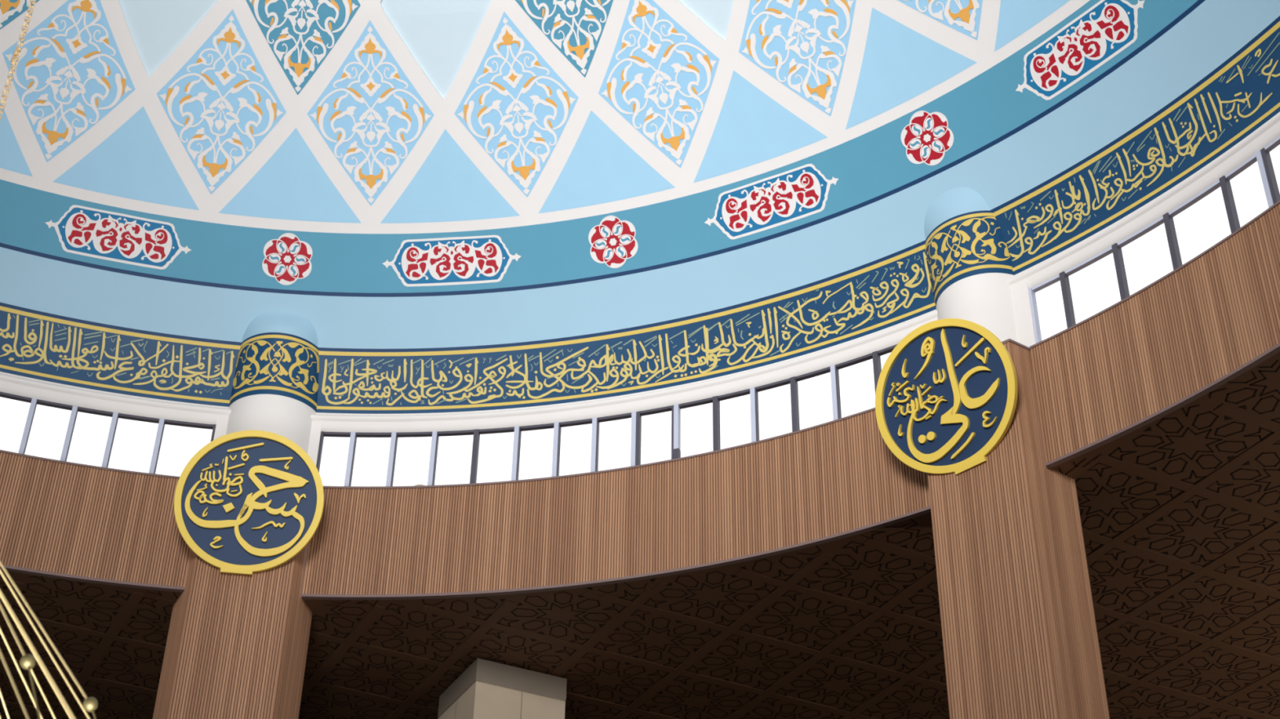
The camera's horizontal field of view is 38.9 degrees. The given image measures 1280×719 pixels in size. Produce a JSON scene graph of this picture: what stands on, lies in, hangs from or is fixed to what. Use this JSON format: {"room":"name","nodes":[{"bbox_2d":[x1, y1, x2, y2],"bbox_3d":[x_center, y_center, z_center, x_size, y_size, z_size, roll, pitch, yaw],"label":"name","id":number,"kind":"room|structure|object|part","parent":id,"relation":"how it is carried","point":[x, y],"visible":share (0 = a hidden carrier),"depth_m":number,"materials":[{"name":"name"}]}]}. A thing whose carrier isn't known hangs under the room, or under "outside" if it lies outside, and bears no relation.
{"room":"mosque","nodes":[
{"label":"mosque","id":0,"kind":"room"},
{"bbox_2d":[213,414,322,465],"bbox_3d":[-4.930,1.308,23.827,1.388,1.259,0.140,4,-35,-4],"label":"wall","id":1,"kind":"structure","parent":0,"point":[222,420],"depth_m":23.98,"materials":[{"name":"white paint"}]},
{"bbox_2d":[0,391,216,474],"bbox_3d":[-8.678,0.603,22.840,6.539,1.079,0.529,15,-38,-19],"label":"window","id":2,"kind":"structure","parent":1,"relation":"in","point":[162,422],"depth_m":23.60,"materials":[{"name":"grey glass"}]},
{"bbox_3d":[-8.676,0.206,23.136,6.539,0.040,0.505,15,-38,-19],"label":"head rail","id":3,"kind":"part","parent":2,"relation":"part of","materials":[{"name":"grey metal"}]},
{"bbox_2d":[0,0,1279,348],"bbox_3d":[-3.665,-10.739,17.429,24.030,8.927,24.030,10,-36,-13],"label":"dome","id":4,"kind":"object","parent":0,"point":[381,174],"visible":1,"depth_m":24.29,"materials":[{"name":"blue paint"}]},
{"bbox_3d":[-8.757,-3.282,23.802,1.934,0.988,0.779,18,-39,-22],"label":"triangle panel","id":5,"kind":"part","parent":4,"relation":"part of","materials":[{"name":"blue paint"}]},
{"bbox_2d":[0,0,36,119],"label":"chandelier","id":6,"kind":"object","parent":4,"relation":"hanging from","point":[28,15],"depth_m":11.12,"materials":[{"name":"gold metal"}]},
{"bbox_3d":[-3.730,-7.011,14.780,0.022,18.209,0.036,-29,-45,35],"label":"chain","id":7,"kind":"part","parent":6,"relation":"part of","materials":[{"name":"gold metal"}]},
{"bbox_3d":[-8.019,-5.507,23.737,1.182,1.927,1.195,-9,-37,14],"label":"teal diamond panel","id":8,"kind":"part","parent":4,"relation":"part of","materials":[{"name":"paint"}]},
{"bbox_3d":[-7.580,-3.826,24.116,1.241,1.897,1.228,-13,-38,18],"label":"diamond panel","id":9,"kind":"part","parent":4,"relation":"part of","materials":[{"name":"blue paint"}]},
{"bbox_3d":[-6.804,-2.794,24.441,1.934,0.988,0.779,11,-36,-13],"label":"triangle panel","id":10,"kind":"part","parent":4,"relation":"part of","materials":[{"name":"blue paint"}]},
{"bbox_3d":[-6.345,-5.098,24.313,1.300,2.042,1.231,-18,-39,24],"label":"recessed panel","id":11,"kind":"part","parent":4,"relation":"part of","materials":[{"name":"blue paint"}]},
{"bbox_3d":[-5.660,-3.470,24.571,1.241,1.897,1.228,-20,-41,27],"label":"diamond panel","id":12,"kind":"part","parent":4,"relation":"part of","materials":[{"name":"blue paint"}]},
{"bbox_3d":[-4.731,-2.534,24.756,1.934,0.988,0.779,4,-35,-4],"label":"triangle panel","id":13,"kind":"part","parent":4,"relation":"part of","materials":[{"name":"blue paint"}]},
{"bbox_3d":[-4.560,-4.864,24.557,1.195,1.927,1.182,-25,-43,32],"label":"teal diamond panel","id":14,"kind":"part","parent":4,"relation":"part of","materials":[{"name":"paint"}]},
{"bbox_3d":[-3.666,-3.336,24.711,1.241,1.897,1.228,-29,-45,35],"label":"diamond panel","id":15,"kind":"part","parent":4,"relation":"part of","materials":[{"name":"blue paint"}]},
{"bbox_3d":[-2.745,-4.856,24.565,1.300,2.042,1.231,27,-43,-32],"label":"recessed panel","id":16,"kind":"part","parent":4,"relation":"part of","materials":[{"name":"blue paint"}]},
{"bbox_3d":[-2.619,-2.513,24.735,1.934,0.988,0.779,-3,-36,5],"label":"triangle panel","id":17,"kind":"part","parent":4,"relation":"part of","materials":[{"name":"blue paint"}]},
{"bbox_3d":[-1.672,-3.429,24.530,1.228,1.897,1.241,22,-40,-27],"label":"diamond panel","id":18,"kind":"part","parent":4,"relation":"part of","materials":[{"name":"blue paint"}]},
{"bbox_3d":[-0.967,-5.032,24.232,1.182,1.927,1.195,17,-39,-22],"label":"teal diamond panel","id":19,"kind":"part","parent":4,"relation":"part of","materials":[{"name":"paint"}]},
{"bbox_3d":[-0.549,-2.730,24.378,1.934,0.988,0.779,-9,-37,14],"label":"triangle panel","id":20,"kind":"part","parent":4,"relation":"part of","materials":[{"name":"blue paint"}]},
{"bbox_3d":[0.245,-3.747,24.036,1.228,1.897,1.241,14,-38,-18],"label":"diamond panel","id":21,"kind":"part","parent":4,"relation":"part of","materials":[{"name":"blue paint"}]},
{"bbox_3d":[0.714,-5.429,23.675,1.300,2.042,1.231,12,-37,-14],"label":"recessed panel","id":22,"kind":"part","parent":4,"relation":"part of","materials":[{"name":"blue paint"}]},
{"bbox_3d":[1.401,-3.179,23.700,1.934,0.988,0.779,-17,-39,23],"label":"triangle panel","id":23,"kind":"part","parent":4,"relation":"part of","materials":[{"name":"blue paint"}]},
{"bbox_3d":[2.007,-4.275,23.250,1.241,1.897,1.228,7,-36,-8],"label":"diamond panel","id":24,"kind":"part","parent":4,"relation":"part of","materials":[{"name":"blue paint"}]},
{"bbox_3d":[3.154,-3.840,22.726,1.934,0.988,0.779,-25,-43,32],"label":"triangle panel","id":25,"kind":"part","parent":4,"relation":"part of","materials":[{"name":"blue paint"}]},
{"bbox_3d":[3.556,-4.997,22.196,1.228,1.897,1.241,1,-35,0],"label":"diamond panel","id":26,"kind":"part","parent":4,"relation":"part of","materials":[{"name":"blue paint"}]},
{"bbox_3d":[4.644,-4.690,21.493,0.779,0.988,1.934,26,-42,-31],"label":"triangle panel","id":27,"kind":"part","parent":4,"relation":"part of","materials":[{"name":"blue paint"}]},
{"bbox_2d":[0,351,1279,718],"bbox_3d":[-3.781,-4.024,12.657,60.000,0.024,60.000,1,-35,0],"label":"ceiling","id":28,"kind":"structure","parent":0,"point":[1180,512],"depth_m":22.98,"materials":[{"name":"brown wood"}]},
{"bbox_2d":[0,649,29,718],"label":"chandelier","id":29,"kind":"object","parent":28,"relation":"hanging from","point":[2,659],"depth_m":7.88,"materials":[{"name":"gold metal"}]},
{"bbox_3d":[-3.460,1.462,9.540,0.701,1.578,1.060,1,-35,0],"label":"rod","id":30,"kind":"part","parent":29,"relation":"part of","materials":[{"name":"gold metal"}]},
{"bbox_3d":[-3.133,1.039,8.488,1.265,1.958,0.817,1,-35,0],"label":"rod","id":31,"kind":"part","parent":29,"relation":"part of","materials":[{"name":"gold metal"}]},
{"bbox_3d":[-3.171,1.610,9.292,1.217,1.958,0.887,1,-35,0],"label":"rod","id":32,"kind":"part","parent":29,"relation":"part of","materials":[{"name":"gold metal"}]},
{"bbox_2d":[0,588,75,718],"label":"chandelier","id":33,"kind":"object","parent":28,"relation":"hanging from","point":[27,662],"depth_m":8.63,"materials":[{"name":"gold metal"}]},
{"bbox_3d":[-3.272,1.365,9.398,1.265,1.578,0.013,25,-42,-30],"label":"rod","id":34,"kind":"part","parent":33,"relation":"part of","materials":[{"name":"gold metal"}]},
{"bbox_3d":[-3.038,1.459,9.076,1.438,1.958,0.437,1,-35,0],"label":"rod","id":35,"kind":"part","parent":33,"relation":"part of","materials":[{"name":"gold metal"}]},
{"bbox_3d":[-3.020,1.198,8.709,1.460,1.958,0.355,1,-35,0],"label":"rod","id":36,"kind":"part","parent":33,"relation":"part of","materials":[{"name":"gold metal"}]},
{"bbox_2d":[0,560,97,718],"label":"chandelier","id":37,"kind":"object","parent":28,"relation":"hanging from","point":[91,704],"depth_m":8.77,"materials":[{"name":"gold metal"}]},
{"bbox_3d":[-3.220,0.871,8.702,1.265,1.578,0.013,-18,-40,25],"label":"rod","id":38,"kind":"part","parent":37,"relation":"part of","materials":[{"name":"gold metal"}]},
{"bbox_3d":[-3.127,1.010,8.895,1.238,1.578,0.274,1,-35,0],"label":"rod","id":39,"kind":"part","parent":37,"relation":"part of","materials":[{"name":"gold metal"}]},
{"bbox_3d":[-3.151,1.235,9.213,1.204,1.578,0.397,1,-35,0],"label":"rod","id":40,"kind":"part","parent":37,"relation":"part of","materials":[{"name":"gold metal"}]},
{"bbox_2d":[911,279,1035,347],"bbox_3d":[3.982,-0.155,21.552,1.614,1.259,0.140,-25,-43,31],"label":"wall","id":41,"kind":"structure","parent":0,"point":[1020,291],"depth_m":21.24,"materials":[{"name":"white paint"}]},
{"bbox_2d":[315,343,897,486],"bbox_3d":[-0.352,0.960,23.140,7.953,1.079,0.746,-9,-37,14],"label":"window","id":42,"kind":"structure","parent":41,"relation":"in","point":[636,417],"depth_m":23.47,"materials":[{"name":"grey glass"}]},
{"bbox_3d":[-0.342,0.564,23.435,7.952,0.040,0.722,-9,-37,14],"label":"head rail","id":43,"kind":"part","parent":42,"relation":"part of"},
{"bbox_2d":[311,309,937,432],"bbox_3d":[-0.274,0.366,23.452,8.589,0.324,0.917,-9,-37,14],"label":"trim","id":44,"kind":"structure","parent":41,"relation":"attached to","point":[892,335],"depth_m":23.72,"materials":[{"name":"white paint"}]},
{"bbox_2d":[316,240,936,413],"bbox_3d":[-0.295,-0.186,23.727,8.549,0.894,1.003,-9,-37,14],"label":"frieze","id":45,"kind":"object","parent":44,"relation":"on","point":[891,290],"visible":1,"depth_m":24.00,"materials":[{"name":"blue paint"}]},
{"bbox_2d":[1006,111,1279,288],"bbox_3d":[6.628,-2.728,18.930,0.810,0.324,7.985,19,-39,-23],"label":"trim","id":46,"kind":"structure","parent":41,"relation":"attached to","point":[1268,131],"depth_m":20.36,"materials":[{"name":"white paint"}]},
{"bbox_2d":[1028,136,1279,343],"bbox_3d":[6.678,-2.187,18.540,0.671,1.079,7.500,19,-39,-23],"label":"window","id":47,"kind":"structure","parent":41,"relation":"in","point":[1262,157],"depth_m":20.10,"materials":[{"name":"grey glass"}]},
{"label":"floor","id":48,"kind":"structure","parent":0,"visible":0},
{"bbox_2d":[152,542,312,718],"bbox_3d":[-5.014,7.265,19.356,1.749,13.838,0.736,4,-35,-4],"label":"pillar","id":49,"kind":"structure","parent":48,"relation":"on","point":[237,645],"depth_m":21.77,"materials":[{"name":"brown wood"}]},
{"bbox_2d":[173,430,324,575],"bbox_3d":[-4.849,1.768,22.527,1.827,1.813,0.554,1,-35,0],"label":"medallion","id":50,"kind":"object","parent":49,"relation":"attached to","point":[247,502],"visible":1,"depth_m":22.52,"materials":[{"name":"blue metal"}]},
{"bbox_2d":[226,310,319,453],"bbox_3d":[-4.925,0.537,24.172,1.263,2.715,0.767,1,-35,0],"label":"round column","id":51,"kind":"structure","parent":49,"relation":"on","point":[275,388],"depth_m":24.18,"materials":[{"name":"white paint"}]},
{"bbox_2d":[437,658,566,718],"bbox_3d":[-1.937,9.402,20.893,1.292,12.223,1.336,17,-38,-21],"label":"stone pier","id":52,"kind":"object","parent":48,"relation":"on","point":[486,690],"visible":1,"depth_m":23.76,"materials":[{"name":"stone"}]},
{"bbox_2d":[927,338,1110,718],"bbox_3d":[3.810,5.805,17.086,1.749,13.838,0.736,-25,-43,32],"label":"pillar","id":53,"kind":"structure","parent":48,"relation":"on","point":[1020,635],"depth_m":19.08,"materials":[{"name":"brown wood"}]},
{"bbox_2d":[301,407,930,599],"bbox_3d":[-0.273,1.929,22.294,8.076,1.599,1.015,-10,-37,14],"label":"fascia","id":54,"kind":"object","parent":53,"relation":"attached to","point":[839,478],"visible":0.97,"depth_m":22.38,"materials":[{"name":"brown wood"}]},
{"bbox_3d":[-0.262,1.289,22.749,8.076,0.028,1.015,-10,-37,14],"label":"trim","id":55,"kind":"part","parent":54,"relation":"part of","materials":[{"name":"brown wood"}]},
{"bbox_3d":[-0.325,2.488,21.733,7.893,0.036,0.735,-10,-37,14],"label":"trim","id":56,"kind":"part","parent":54,"relation":"part of","materials":[{"name":"brown wood"}]},
{"bbox_2d":[875,318,1017,475],"bbox_3d":[3.431,0.429,20.420,1.777,1.755,0.595,-26,-44,33],"label":"medallion","id":57,"kind":"object","parent":53,"relation":"attached to","point":[946,395],"visible":1,"depth_m":20.41,"materials":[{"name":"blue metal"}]},
{"bbox_2d":[924,186,1017,342],"bbox_3d":[3.978,-0.905,21.926,1.347,2.715,0.686,-25,-43,32],"label":"round column","id":58,"kind":"structure","parent":53,"relation":"on","point":[970,267],"depth_m":21.88,"materials":[{"name":"white paint"}]},
{"bbox_3d":[-3.741,-6.390,12.573,24.599,3.800,21.722,1,-35,0],"label":"wall","id":59,"kind":"structure","parent":0,"visible":0},
{"bbox_2d":[0,449,191,592],"bbox_3d":[-8.745,1.566,21.990,6.776,1.599,0.816,15,-38,-19],"label":"fascia","id":60,"kind":"object","parent":59,"relation":"attached to","point":[64,520],"visible":0.93,"depth_m":22.55,"materials":[{"name":"brown wood"}]},
{"bbox_3d":[-8.733,0.926,22.445,6.776,0.028,0.816,15,-38,-19],"label":"trim","id":61,"kind":"part","parent":60,"relation":"part of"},
{"bbox_3d":[-8.697,2.130,21.433,6.622,0.036,0.535,15,-38,-19],"label":"trim","id":62,"kind":"part","parent":60,"relation":"part of","materials":[{"name":"brown wood"}]},
{"bbox_2d":[0,371,231,424],"bbox_3d":[-8.636,0.042,23.200,6.994,0.324,0.654,15,-38,-19],"label":"trim","id":63,"kind":"structure","parent":59,"relation":"attached to","point":[23,386],"depth_m":23.84,"materials":[{"name":"white paint"}]},
{"bbox_2d":[0,302,241,407],"bbox_3d":[-8.586,-0.508,23.476,6.961,0.894,0.744,15,-38,-19],"label":"frieze","id":64,"kind":"object","parent":59,"relation":"attached to","point":[34,344],"visible":1,"depth_m":24.16,"materials":[{"name":"blue paint"}]},
{"bbox_2d":[990,15,1279,275],"bbox_3d":[6.548,-3.254,19.243,0.898,0.894,7.948,19,-39,-23],"label":"frieze","id":65,"kind":"object","parent":59,"relation":"attached to","point":[1242,94],"visible":1,"depth_m":20.65,"materials":[{"name":"blue paint"}]},
{"bbox_2d":[1029,200,1279,468],"bbox_3d":[6.631,-1.235,17.673,0.952,1.599,7.694,18,-39,-23],"label":"fascia","id":66,"kind":"object","parent":59,"relation":"attached to","point":[1215,317],"visible":1,"depth_m":19.19,"materials":[{"name":"brown wood"}]},
{"bbox_3d":[6.642,-1.875,18.128,0.952,0.028,7.694,18,-39,-23],"label":"trim","id":67,"kind":"part","parent":66,"relation":"part of","materials":[{"name":"brown wood"}]},
{"bbox_3d":[6.497,-0.639,17.167,0.672,0.036,7.520,18,-39,-23],"label":"trim","id":68,"kind":"part","parent":66,"relation":"part of","materials":[{"name":"brown wood"}]}
]}

